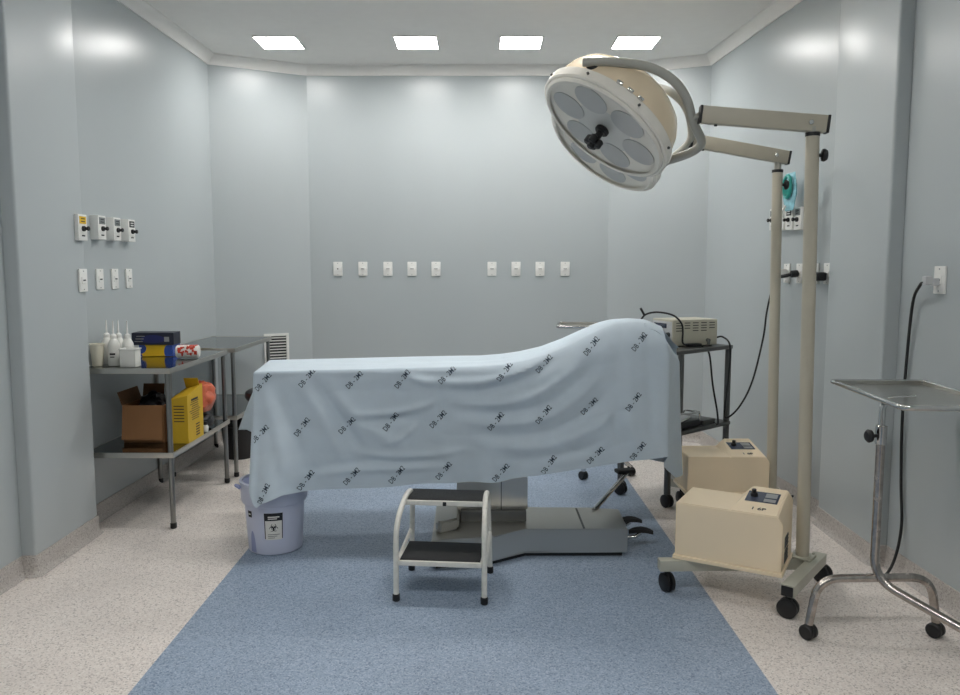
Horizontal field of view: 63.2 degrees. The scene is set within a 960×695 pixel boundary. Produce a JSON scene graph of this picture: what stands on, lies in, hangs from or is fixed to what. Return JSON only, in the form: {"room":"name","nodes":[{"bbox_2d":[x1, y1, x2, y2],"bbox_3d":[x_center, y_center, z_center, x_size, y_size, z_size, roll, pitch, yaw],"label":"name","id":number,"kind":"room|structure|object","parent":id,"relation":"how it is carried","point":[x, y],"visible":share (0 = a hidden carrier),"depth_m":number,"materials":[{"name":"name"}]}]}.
{"room":"operating room","nodes":[
{"label":"operating room","id":0,"kind":"room"},
{"bbox_2d":[0,0,219,568],"bbox_3d":[-2.216,-0.348,2.147,0.232,3.160,8.583,0,6,0],"label":"wall","id":1,"kind":"structure","parent":0,"point":[103,113],"depth_m":4.16,"materials":[{"name":"paint"}]},
{"bbox_2d":[74,214,89,240],"bbox_3d":[-2.075,-0.629,4.087,0.056,0.136,0.088,0,6,1],"label":"outlet","id":2,"kind":"object","parent":1,"relation":"attached to","point":[80,220],"visible":1,"depth_m":4.07,"materials":[{"name":"white plastic"}]},
{"bbox_2d":[78,269,87,291],"bbox_3d":[-2.095,-0.355,4.120,0.015,0.120,0.078,0,6,1],"label":"wall socket","id":3,"kind":"object","parent":1,"relation":"attached to","point":[82,273],"visible":1,"depth_m":4.11,"materials":[{"name":"white plastic"}]},
{"bbox_2d":[89,215,108,239],"bbox_3d":[-2.162,-0.684,4.448,0.084,0.136,0.088,0,6,1],"label":"outlet","id":4,"kind":"object","parent":1,"relation":"attached to","point":[98,228],"visible":1,"depth_m":4.41,"materials":[{"name":"white plastic"}]},
{"bbox_2d":[95,269,103,289],"bbox_3d":[-2.195,-0.394,4.508,0.015,0.120,0.078,0,6,1],"label":"wall socket","id":5,"kind":"object","parent":1,"relation":"attached to","point":[99,276],"visible":1,"depth_m":4.50,"materials":[{"name":"white plastic"}]},
{"bbox_2d":[0,432,222,594],"bbox_3d":[-2.139,1.171,2.325,0.142,0.098,8.390,0,6,0],"label":"baseboard","id":6,"kind":"structure","parent":1,"relation":"attached to","point":[23,567],"depth_m":4.17,"materials":[{"name":"plastic"}]},
{"bbox_2d":[105,217,123,240],"bbox_3d":[-2.158,-0.702,4.627,0.084,0.136,0.088,0,6,1],"label":"outlet","id":7,"kind":"object","parent":1,"relation":"attached to","point":[114,224],"visible":1,"depth_m":4.59,"materials":[{"name":"white plastic"}]},
{"bbox_2d":[111,269,118,288],"bbox_3d":[-2.192,-0.412,4.687,0.015,0.120,0.078,0,6,1],"label":"wall socket","id":8,"kind":"object","parent":1,"relation":"attached to","point":[114,272],"visible":1,"depth_m":4.67,"materials":[{"name":"white plastic"}]},
{"bbox_2d":[120,219,137,241],"bbox_3d":[-2.154,-0.721,4.811,0.084,0.136,0.088,0,6,1],"label":"outlet","id":9,"kind":"object","parent":1,"relation":"attached to","point":[128,225],"visible":1,"depth_m":4.77,"materials":[{"name":"white plastic"}]},
{"bbox_2d":[125,269,132,287],"bbox_3d":[-2.188,-0.430,4.866,0.015,0.120,0.078,0,6,1],"label":"wall socket","id":10,"kind":"object","parent":1,"relation":"attached to","point":[128,272],"visible":1,"depth_m":4.85,"materials":[{"name":"white plastic"}]},
{"bbox_2d":[117,0,213,63],"bbox_3d":[-2.120,-1.864,2.018,0.180,0.078,8.390,0,6,0],"label":"trim","id":11,"kind":"structure","parent":1,"relation":"attached to","point":[146,11],"depth_m":5.37,"materials":[{"name":"paint"}]},
{"bbox_2d":[207,65,312,430],"bbox_3d":[-1.859,-0.796,6.572,0.897,3.160,0.120,-3,7,-28],"label":"wall","id":12,"kind":"structure","parent":0,"point":[258,124],"depth_m":6.49,"materials":[{"name":"paint"}]},
{"bbox_2d":[207,53,306,75],"bbox_3d":[-1.796,-2.302,6.344,0.796,0.078,0.070,-3,7,-28],"label":"trim","id":13,"kind":"structure","parent":12,"relation":"attached to","point":[217,59],"depth_m":6.34,"materials":[{"name":"paint"}]},
{"bbox_2d":[264,333,288,363],"bbox_3d":[-1.731,0.016,6.642,0.210,0.270,0.016,-3,7,-28],"label":"air vent","id":14,"kind":"object","parent":12,"relation":"in","point":[279,342],"visible":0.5,"depth_m":6.65,"materials":[{"name":"white plastic"}]},
{"bbox_2d":[306,76,608,358],"bbox_3d":[-0.182,-0.817,6.772,2.616,3.160,0.120,0,6,0],"label":"wall","id":15,"kind":"structure","parent":0,"point":[461,173],"depth_m":6.68,"materials":[{"name":"paint"}]},
{"bbox_2d":[333,262,342,275],"bbox_3d":[-1.224,-0.677,6.718,0.078,0.120,0.015,0,6,0],"label":"wall socket","id":16,"kind":"object","parent":15,"relation":"attached to","point":[337,266],"visible":1,"depth_m":6.71,"materials":[{"name":"white plastic"}]},
{"bbox_2d":[358,262,367,275],"bbox_3d":[-1.009,-0.677,6.718,0.078,0.120,0.015,0,6,0],"label":"wall socket","id":17,"kind":"object","parent":15,"relation":"attached to","point":[362,266],"visible":1,"depth_m":6.71,"materials":[{"name":"white plastic"}]},
{"bbox_2d":[383,262,392,275],"bbox_3d":[-0.793,-0.677,6.718,0.078,0.120,0.015,0,6,0],"label":"wall socket","id":18,"kind":"object","parent":15,"relation":"attached to","point":[387,266],"visible":1,"depth_m":6.71,"materials":[{"name":"white plastic"}]},
{"bbox_2d":[407,262,416,275],"bbox_3d":[-0.586,-0.677,6.718,0.078,0.120,0.015,0,6,0],"label":"wall socket","id":19,"kind":"object","parent":15,"relation":"attached to","point":[411,266],"visible":1,"depth_m":6.72,"materials":[{"name":"white plastic"}]},
{"bbox_2d":[431,262,440,275],"bbox_3d":[-0.379,-0.677,6.718,0.078,0.120,0.015,0,6,0],"label":"wall socket","id":20,"kind":"object","parent":15,"relation":"attached to","point":[435,266],"visible":1,"depth_m":6.71,"materials":[{"name":"white plastic"}]},
{"bbox_2d":[306,64,567,75],"bbox_3d":[-0.180,-2.320,6.524,2.560,0.078,0.070,0,6,0],"label":"trim","id":21,"kind":"structure","parent":15,"relation":"attached to","point":[311,69],"depth_m":6.52,"materials":[{"name":"paint"}]},
{"bbox_2d":[487,262,495,275],"bbox_3d":[0.103,-0.677,6.718,0.078,0.120,0.015,0,6,0],"label":"wall socket","id":22,"kind":"object","parent":15,"relation":"attached to","point":[491,266],"visible":1,"depth_m":6.71,"materials":[{"name":"white plastic"}]},
{"bbox_2d":[511,262,520,275],"bbox_3d":[0.310,-0.677,6.718,0.078,0.120,0.015,0,6,0],"label":"wall socket","id":23,"kind":"object","parent":15,"relation":"attached to","point":[515,266],"visible":1,"depth_m":6.71,"materials":[{"name":"white plastic"}]},
{"bbox_2d":[535,262,544,275],"bbox_3d":[0.517,-0.677,6.718,0.078,0.120,0.015,0,6,0],"label":"wall socket","id":24,"kind":"object","parent":15,"relation":"attached to","point":[539,266],"visible":1,"depth_m":6.72,"materials":[{"name":"white plastic"}]},
{"bbox_2d":[560,262,569,275],"bbox_3d":[0.733,-0.677,6.718,0.078,0.120,0.015,0,6,0],"label":"wall socket","id":25,"kind":"object","parent":15,"relation":"attached to","point":[565,266],"visible":1,"depth_m":6.71,"materials":[{"name":"white plastic"}]},
{"bbox_2d":[145,0,773,63],"bbox_3d":[0.000,-1.973,2.212,4.700,0.100,9.100,0,6,0],"label":"ceiling","id":26,"kind":"structure","parent":0,"point":[330,31],"depth_m":5.43,"materials":[{"name":"paint"}]},
{"bbox_2d":[252,36,305,48],"bbox_3d":[-1.505,-2.286,5.849,0.323,0.010,0.323,0,6,0],"label":"recessed light","id":27,"kind":"object","parent":26,"relation":"in","point":[266,42],"visible":1,"depth_m":5.84,"materials":[{"name":"white plastic"}]},
{"bbox_2d":[393,36,438,48],"bbox_3d":[-0.475,-2.286,5.849,0.323,0.010,0.323,0,6,0],"label":"recessed light","id":28,"kind":"object","parent":26,"relation":"in","point":[402,42],"visible":1,"depth_m":5.84,"materials":[{"name":"white plastic"}]},
{"bbox_2d":[499,36,543,48],"bbox_3d":[0.305,-2.286,5.849,0.323,0.010,0.323,0,6,0],"label":"recessed light","id":29,"kind":"object","parent":26,"relation":"in","point":[505,42],"visible":1,"depth_m":5.84,"materials":[{"name":"white plastic"}]},
{"bbox_2d":[610,36,661,48],"bbox_3d":[1.165,-2.286,5.849,0.323,0.010,0.323,0,6,0],"label":"recessed light","id":30,"kind":"object","parent":26,"relation":"in","point":[621,42],"visible":1,"depth_m":5.84,"materials":[{"name":"white plastic"}]},
{"bbox_2d":[0,441,959,694],"bbox_3d":[0.000,1.243,2.513,4.700,0.080,9.050,0,6,0],"label":"floor","id":31,"kind":"structure","parent":0,"point":[147,606],"depth_m":3.27,"materials":[{"name":"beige plastic"}]},
{"bbox_2d":[89,350,229,528],"bbox_3d":[-1.945,0.516,4.796,0.500,0.906,0.980,0,6,0],"label":"steel table","id":32,"kind":"object","parent":31,"relation":"on","point":[116,447],"visible":0.58,"depth_m":4.42,"materials":[{"name":"silver metal"}]},
{"bbox_2d":[89,343,104,366],"bbox_3d":[-2.145,0.041,4.371,0.082,0.126,0.082,0,6,0],"label":"plastic cup","id":33,"kind":"object","parent":32,"relation":"on","point":[96,349],"visible":1,"depth_m":4.35,"materials":[{"name":"white plastic"}]},
{"bbox_2d":[101,320,109,363],"bbox_3d":[-2.140,-0.033,4.474,0.066,0.251,0.066,0,6,0],"label":"squeeze bottle","id":34,"kind":"object","parent":32,"relation":"on","point":[106,335],"visible":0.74,"depth_m":4.45,"materials":[{"name":"plastic"}]},
{"bbox_2d":[107,321,119,365],"bbox_3d":[-2.062,-0.024,4.390,0.066,0.251,0.066,0,6,0],"label":"squeeze bottle","id":35,"kind":"object","parent":32,"relation":"on","point":[113,346],"visible":0.96,"depth_m":4.37,"materials":[{"name":"plastic"}]},
{"bbox_2d":[116,320,122,348],"bbox_3d":[-2.070,-0.032,4.470,0.066,0.251,0.066,0,6,0],"label":"squeeze bottle","id":36,"kind":"object","parent":32,"relation":"on","point":[119,335],"visible":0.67,"depth_m":4.45,"materials":[{"name":"plastic"}]},
{"bbox_2d":[121,321,133,347],"bbox_3d":[-1.992,-0.026,4.410,0.066,0.251,0.066,0,6,0],"label":"squeeze bottle","id":37,"kind":"object","parent":32,"relation":"on","point":[127,342],"visible":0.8,"depth_m":4.39,"materials":[{"name":"plastic"}]},
{"bbox_2d":[118,348,141,367],"bbox_3d":[-1.945,0.056,4.338,0.096,0.103,0.086,0,6,0],"label":"plastic tub","id":38,"kind":"object","parent":32,"relation":"on","point":[129,357],"visible":1,"depth_m":4.30,"materials":[{"name":"white plastic"}]},
{"bbox_2d":[117,383,166,442],"bbox_3d":[-1.978,0.391,4.680,0.268,0.308,0.323,0,6,0],"label":"cardboard box","id":39,"kind":"object","parent":32,"relation":"on","point":[140,423],"visible":0.76,"depth_m":4.54,"materials":[{"name":"brown cardboard"}]},
{"bbox_2d":[139,390,165,404],"bbox_3d":[-1.945,0.336,4.679,0.207,0.155,0.222,0,6,0],"label":"plastic bag","id":40,"kind":"object","parent":39,"relation":"in","point":[153,397],"visible":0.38,"depth_m":4.62,"materials":[{"name":"black plastic"}]},
{"bbox_2d":[139,343,179,355],"bbox_3d":[-2.014,0.014,4.906,0.208,0.072,0.121,0,6,0],"label":"glove box","id":41,"kind":"object","parent":32,"relation":"on","point":[147,350],"visible":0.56,"depth_m":4.85,"materials":[{"name":"yellow cardboard"}]},
{"bbox_2d":[131,331,180,344],"bbox_3d":[-2.030,-0.060,4.893,0.255,0.076,0.131,0,6,-3],"label":"glove box","id":42,"kind":"object","parent":41,"relation":"on","point":[140,337],"visible":0.93,"depth_m":4.83,"materials":[{"name":"blue cardboard"}]},
{"bbox_2d":[93,419,227,452],"bbox_3d":[-1.945,0.540,4.799,0.492,0.010,0.972,0,6,0],"label":"shelf","id":43,"kind":"object","parent":32,"relation":"attached to","point":[116,445],"depth_m":4.47,"materials":[{"name":"metal"}]},
{"bbox_2d":[171,378,203,443],"bbox_3d":[-1.744,0.369,4.645,0.101,0.358,0.251,0,6,0],"label":"box","id":44,"kind":"object","parent":32,"relation":"on","point":[187,405],"visible":1,"depth_m":4.57,"materials":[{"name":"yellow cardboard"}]},
{"bbox_2d":[175,345,200,357],"bbox_3d":[-1.785,0.024,4.766,0.136,0.080,0.081,-1,6,-7],"label":"pack","id":45,"kind":"object","parent":32,"relation":"on","point":[181,351],"visible":1,"depth_m":4.74,"materials":[{"name":"plastic"}]},
{"bbox_2d":[203,421,208,431],"bbox_3d":[-1.712,0.493,4.864,0.036,0.066,0.036,0,6,0],"label":"bottle","id":46,"kind":"object","parent":32,"relation":"on","point":[206,427],"visible":0.84,"depth_m":4.85,"materials":[{"name":"plastic"}]},
{"bbox_2d":[203,412,214,426],"bbox_3d":[-1.791,0.464,4.972,0.182,0.103,0.268,0,6,0],"label":"plastic bag","id":47,"kind":"object","parent":32,"relation":"on","point":[207,416],"visible":0.34,"depth_m":4.95,"materials":[{"name":"grey plastic"}]},
{"bbox_2d":[198,380,215,411],"bbox_3d":[-1.768,0.308,4.978,0.166,0.195,0.264,0,6,0],"label":"plastic bag","id":48,"kind":"object","parent":47,"relation":"on","point":[208,389],"visible":0.53,"depth_m":4.92,"materials":[{"name":"plastic"}]},
{"bbox_2d":[170,336,270,476],"bbox_3d":[-1.925,0.408,5.861,0.490,0.906,0.940,0,6,0],"label":"steel table","id":49,"kind":"object","parent":31,"relation":"on","point":[237,404],"visible":0.56,"depth_m":5.68,"materials":[{"name":"silver metal"}]},
{"bbox_2d":[207,394,248,415],"bbox_3d":[-1.925,0.432,5.863,0.482,0.010,0.932,0,6,0],"label":"shelf","id":50,"kind":"object","parent":49,"relation":"attached to","point":[217,409],"depth_m":5.77,"materials":[{"name":"metal"}]},
{"bbox_2d":[221,418,250,459],"bbox_3d":[-1.860,0.709,6.022,0.292,0.276,0.292,0,6,0],"label":"waste bin","id":51,"kind":"object","parent":31,"relation":"on","point":[244,436],"visible":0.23,"depth_m":5.93,"materials":[{"name":"black plastic"}]},
{"bbox_2d":[245,388,252,400],"bbox_3d":[-1.360,0.602,5.137,0.350,0.668,0.350,0,6,0],"label":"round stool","id":52,"kind":"object","parent":31,"relation":"on","point":[248,393],"visible":0.07,"depth_m":5.00,"materials":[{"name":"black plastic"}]},
{"bbox_2d":[234,474,307,554],"bbox_3d":[-1.076,0.859,4.072,0.360,0.370,0.348,0,6,0],"label":"waste container","id":53,"kind":"object","parent":31,"relation":"on","point":[275,527],"visible":0.77,"depth_m":3.95,"materials":[{"name":"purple plastic"}]},
{"bbox_2d":[392,488,492,604],"bbox_3d":[-0.158,0.881,3.558,0.421,0.430,0.385,1,6,5],"label":"step stool","id":54,"kind":"object","parent":31,"relation":"on","point":[415,553],"visible":1,"depth_m":3.51,"materials":[{"name":"white paint"}]},
{"bbox_2d":[431,467,652,567],"bbox_3d":[-0.029,0.504,4.153,2.013,1.058,0.823,-1,6,-7],"label":"table","id":55,"kind":"object","parent":31,"relation":"on","point":[518,529],"visible":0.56,"depth_m":3.96,"materials":[{"name":"silver metal"}]},
{"bbox_2d":[238,318,682,507],"bbox_3d":[-0.099,0.302,4.165,2.552,0.910,0.776,0,6,0],"label":"sheet","id":56,"kind":"object","parent":55,"relation":"on","point":[607,392],"visible":1,"depth_m":3.92,"materials":[{"name":"blue fabric"}]},
{"bbox_2d":[556,322,635,483],"bbox_3d":[0.794,0.381,5.251,0.599,1.084,0.439,0,6,0],"label":"stand","id":57,"kind":"object","parent":31,"relation":"on","point":[582,474],"visible":0.34,"depth_m":5.37,"materials":[{"name":"silver metal"}]},
{"bbox_2d":[559,322,594,328],"bbox_3d":[0.760,-0.145,5.192,0.460,0.018,0.340,1,6,7],"label":"tray","id":58,"kind":"object","parent":57,"relation":"on","point":[562,325],"depth_m":5.30,"materials":[{"name":"silver metal"}]},
{"bbox_2d":[614,344,732,507],"bbox_3d":[1.266,0.465,5.057,0.702,0.955,0.447,-5,8,-40],"label":"equipment cart","id":59,"kind":"object","parent":31,"relation":"on","point":[666,500],"visible":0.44,"depth_m":5.01,"materials":[{"name":"grey metal"}]},
{"bbox_2d":[653,317,716,345],"bbox_3d":[1.328,-0.102,5.066,0.355,0.170,0.264,-2,6,-20],"label":"electrosurgical unit","id":60,"kind":"object","parent":59,"relation":"on","point":[696,329],"visible":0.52,"depth_m":4.98,"materials":[{"name":"beige metal"}]},
{"bbox_2d":[640,307,701,346],"bbox_3d":[1.208,-0.127,4.910,0.401,0.247,0.095,0,6,-4],"label":"cord","id":61,"kind":"object","parent":60,"relation":"attached to","point":[641,309],"visible":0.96,"depth_m":4.91,"materials":[{"name":"black plastic"}]},
{"bbox_2d":[681,409,700,428],"bbox_3d":[1.259,0.446,4.904,0.266,0.106,0.132,-5,8,-40],"label":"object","id":62,"kind":"object","parent":59,"relation":"on","point":[686,421],"visible":0.56,"depth_m":4.88,"materials":[{"name":"black plastic"}]},
{"bbox_2d":[676,344,732,354],"bbox_3d":[1.261,0.002,5.008,0.670,0.024,0.400,-5,8,-40],"label":"shelf","id":63,"kind":"object","parent":59,"relation":"attached to","point":[682,350],"depth_m":4.91,"materials":[{"name":"grey metal"}]},
{"bbox_2d":[695,416,714,424],"bbox_3d":[1.442,0.473,5.052,0.130,0.030,0.100,-5,8,-40],"label":"instrument case","id":64,"kind":"object","parent":59,"relation":"on","point":[704,420],"visible":0.73,"depth_m":5.02,"materials":[{"name":"grey metal"}]},
{"bbox_2d":[681,414,729,435],"bbox_3d":[1.261,0.500,5.058,0.670,0.024,0.400,-5,8,-40],"label":"shelf","id":65,"kind":"object","parent":59,"relation":"attached to","point":[725,423],"depth_m":4.97,"materials":[{"name":"grey metal"}]},
{"bbox_2d":[701,346,718,425],"bbox_3d":[1.477,0.246,4.982,0.122,0.516,0.072,-3,6,-24],"label":"cord","id":66,"kind":"object","parent":59,"relation":"hanging from","point":[717,423],"visible":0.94,"depth_m":4.95,"materials":[{"name":"black plastic"}]},
{"bbox_2d":[658,83,696,154],"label":"lamp","id":67,"kind":"object","parent":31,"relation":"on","point":[690,141],"depth_m":4.23,"materials":[{"name":"beige metal"}]},
{"bbox_2d":[544,53,832,618],"bbox_3d":[0.907,-0.118,3.565,1.349,2.416,0.634,3,7,28],"label":"lamp","id":68,"kind":"object","parent":31,"relation":"on","point":[609,107],"visible":0.98,"depth_m":3.40,"materials":[{"name":"beige metal"}]},
{"bbox_2d":[578,105,630,150],"bbox_3d":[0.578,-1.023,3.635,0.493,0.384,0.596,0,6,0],"label":"handle","id":69,"kind":"object","parent":68,"relation":"attached to","point":[600,127],"depth_m":3.60,"materials":[{"name":"black plastic"}]},
{"bbox_2d":[551,116,660,190],"label":"rim","id":70,"kind":"object","parent":68,"relation":"attached to","point":[628,182],"depth_m":4.56,"materials":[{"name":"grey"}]},
{"bbox_2d":[672,486,793,577],"bbox_3d":[1.140,0.784,3.497,0.466,0.319,0.309,3,7,30],"label":"surgical light battery box","id":71,"kind":"object","parent":68,"relation":"on","point":[750,531],"visible":1,"depth_m":3.39,"materials":[{"name":"beige plastic"}]},
{"bbox_2d":[763,493,777,502],"bbox_3d":[1.279,0.662,3.428,0.050,0.015,0.087,3,7,30],"label":"print","id":72,"kind":"object","parent":71,"relation":"on","point":[767,497],"depth_m":3.43,"materials":[{"name":"grey plastic"}]},
{"bbox_2d":[784,533,788,562],"bbox_3d":[1.322,0.865,3.367,0.045,0.115,0.076,0,6,0],"label":"vent grille","id":73,"kind":"object","parent":71,"relation":"attached to","point":[786,536],"depth_m":3.36,"materials":[{"name":"grey metal"}]},
{"bbox_2d":[702,136,791,488],"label":"lamp","id":74,"kind":"object","parent":31,"relation":"on","point":[777,157],"depth_m":4.39,"materials":[{"name":"beige metal"}]},
{"bbox_2d":[673,439,769,493],"bbox_3d":[1.417,0.690,4.594,0.481,0.285,0.319,0,6,0],"label":"surgical light battery box","id":75,"kind":"object","parent":74,"relation":"on","point":[731,465],"visible":0.93,"depth_m":4.45,"materials":[{"name":"beige plastic"}]},
{"bbox_2d":[740,443,752,447],"bbox_3d":[1.571,0.578,4.598,0.051,0.014,0.087,0,6,0],"label":"print","id":76,"kind":"object","parent":75,"relation":"on","point":[742,445],"depth_m":4.60,"materials":[{"name":"grey plastic"}]},
{"bbox_2d":[799,379,959,640],"bbox_3d":[1.611,0.666,2.962,0.706,0.978,0.912,0,6,0],"label":"stand","id":77,"kind":"object","parent":31,"relation":"on","point":[902,394],"visible":1,"depth_m":3.04,"materials":[{"name":"silver metal"}]},
{"bbox_2d":[836,380,959,411],"bbox_3d":[1.684,0.182,3.024,0.370,0.018,0.635,0,6,4],"label":"tray","id":78,"kind":"object","parent":77,"relation":"on","point":[905,395],"depth_m":3.06,"materials":[{"name":"silver metal"}]},
{"bbox_2d":[607,66,711,415],"bbox_3d":[1.521,-0.798,6.588,0.921,3.160,0.120,3,6,24],"label":"wall","id":79,"kind":"structure","parent":0,"point":[657,236],"depth_m":6.50,"materials":[{"name":"paint"}]},
{"bbox_2d":[644,54,711,71],"bbox_3d":[1.460,-2.303,6.358,0.824,0.078,0.070,3,6,24],"label":"trim","id":80,"kind":"structure","parent":79,"relation":"attached to","point":[700,60],"depth_m":6.28,"materials":[{"name":"paint"}]},
{"bbox_2d":[682,431,700,442],"bbox_3d":[1.468,0.729,6.683,0.824,0.098,0.032,3,6,24],"label":"baseboard","id":81,"kind":"structure","parent":79,"relation":"attached to","point":[693,437],"depth_m":6.55,"materials":[{"name":"plastic"}]},
{"bbox_2d":[702,0,959,591],"bbox_3d":[2.071,-0.350,2.164,0.207,3.160,8.625,0,6,-2],"label":"wall","id":82,"kind":"structure","parent":0,"point":[886,73],"depth_m":4.04,"materials":[{"name":"paint"}]},
{"bbox_2d":[706,0,802,64],"bbox_3d":[1.972,-1.865,2.032,0.152,0.078,8.425,0,6,-2],"label":"trim","id":83,"kind":"structure","parent":82,"relation":"attached to","point":[773,11],"depth_m":5.38,"materials":[{"name":"paint"}]},
{"bbox_2d":[767,209,770,229],"bbox_3d":[1.897,-0.827,5.040,0.084,0.136,0.088,0,6,-4],"label":"outlet","id":84,"kind":"object","parent":82,"relation":"attached to","point":[768,220],"visible":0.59,"depth_m":5.06,"materials":[{"name":"white plastic"}]},
{"bbox_2d":[782,208,785,229],"bbox_3d":[1.905,-0.810,4.926,0.084,0.136,0.088,0,6,-4],"label":"outlet","id":85,"kind":"object","parent":82,"relation":"attached to","point":[784,212],"visible":0.09,"depth_m":4.89,"materials":[{"name":"white plastic"}]},
{"bbox_2d":[783,264,790,282],"bbox_3d":[1.941,-0.470,4.937,0.015,0.120,0.078,0,6,-4],"label":"wall socket","id":86,"kind":"object","parent":82,"relation":"attached to","point":[786,266],"visible":0.69,"depth_m":4.92,"materials":[{"name":"white plastic"}]},
{"bbox_2d":[781,269,786,274],"bbox_3d":[1.898,-0.469,4.928,0.069,0.055,0.045,0,6,0],"label":"plug adapter","id":87,"kind":"object","parent":86,"relation":"attached to","point":[783,271],"visible":0.24,"depth_m":4.90,"materials":[{"name":"white plastic"}]},
{"bbox_2d":[717,295,769,418],"bbox_3d":[1.686,-0.008,4.969,0.350,0.935,0.116,1,6,13],"label":"lead","id":88,"kind":"object","parent":87,"relation":"attached to","point":[725,338],"visible":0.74,"depth_m":4.96,"materials":[{"name":"black plastic"}]},
{"bbox_2d":[783,207,795,229],"bbox_3d":[1.912,-0.794,4.812,0.084,0.136,0.088,0,6,-4],"label":"outlet","id":89,"kind":"object","parent":82,"relation":"attached to","point":[789,225],"visible":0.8,"depth_m":4.80,"materials":[{"name":"white plastic"}]},
{"bbox_2d":[782,171,796,218],"bbox_3d":[1.865,-0.920,4.732,0.088,0.273,0.186,1,6,13],"label":"mask","id":90,"kind":"object","parent":89,"relation":"hanging from","point":[789,195],"visible":0.84,"depth_m":4.67,"materials":[{"name":"teal plastic"}]},
{"bbox_2d":[781,270,798,277],"bbox_3d":[1.893,-0.450,4.784,0.119,0.052,0.057,3,7,30],"label":"plug","id":91,"kind":"object","parent":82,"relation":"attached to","point":[794,273],"visible":0.94,"depth_m":4.76,"materials":[{"name":"black plastic"}]},
{"bbox_2d":[791,206,803,229],"bbox_3d":[1.920,-0.777,4.698,0.084,0.136,0.088,0,6,-4],"label":"outlet","id":92,"kind":"object","parent":82,"relation":"attached to","point":[798,217],"visible":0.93,"depth_m":4.68,"materials":[{"name":"white plastic"}]},
{"bbox_2d":[796,264,801,282],"bbox_3d":[1.952,-0.453,4.768,0.015,0.120,0.078,0,6,-4],"label":"wall socket","id":93,"kind":"object","parent":82,"relation":"attached to","point":[798,266],"visible":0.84,"depth_m":4.76,"materials":[{"name":"white plastic"}]},
{"bbox_2d":[816,263,818,283],"bbox_3d":[1.965,-0.434,4.579,0.015,0.120,0.078,0,6,-4],"label":"wall socket","id":94,"kind":"object","parent":82,"relation":"attached to","point":[817,268],"visible":0.2,"depth_m":4.54,"materials":[{"name":"white plastic"}]},
{"bbox_2d":[823,263,829,283],"bbox_3d":[1.975,-0.419,4.435,0.015,0.120,0.078,0,6,-4],"label":"wall socket","id":95,"kind":"object","parent":82,"relation":"attached to","point":[826,265],"visible":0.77,"depth_m":4.43,"materials":[{"name":"white plastic"}]},
{"bbox_2d":[816,272,826,280],"bbox_3d":[1.929,-0.414,4.480,0.060,0.062,0.162,0,6,0],"label":"power adapter","id":96,"kind":"object","parent":95,"relation":"attached to","point":[820,276],"visible":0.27,"depth_m":4.40,"materials":[{"name":"black plastic"}]},
{"bbox_2d":[698,431,959,620],"bbox_3d":[1.992,1.169,2.340,0.114,0.098,8.425,0,6,-2],"label":"baseboard","id":97,"kind":"structure","parent":82,"relation":"attached to","point":[948,597],"depth_m":3.88,"materials":[{"name":"plastic"}]},
{"bbox_2d":[886,276,939,572],"bbox_3d":[1.895,0.386,3.560,0.195,1.420,0.230,0,6,0],"label":"lead","id":98,"kind":"object","parent":82,"relation":"attached to","point":[926,280],"visible":0.83,"depth_m":3.66,"materials":[{"name":"black plastic"}]},
{"bbox_2d":[933,266,946,293],"bbox_3d":[1.996,-0.293,3.388,0.015,0.120,0.078,0,6,-2],"label":"wall socket","id":99,"kind":"object","parent":82,"relation":"attached to","point":[940,272],"visible":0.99,"depth_m":3.37,"materials":[{"name":"white plastic"}]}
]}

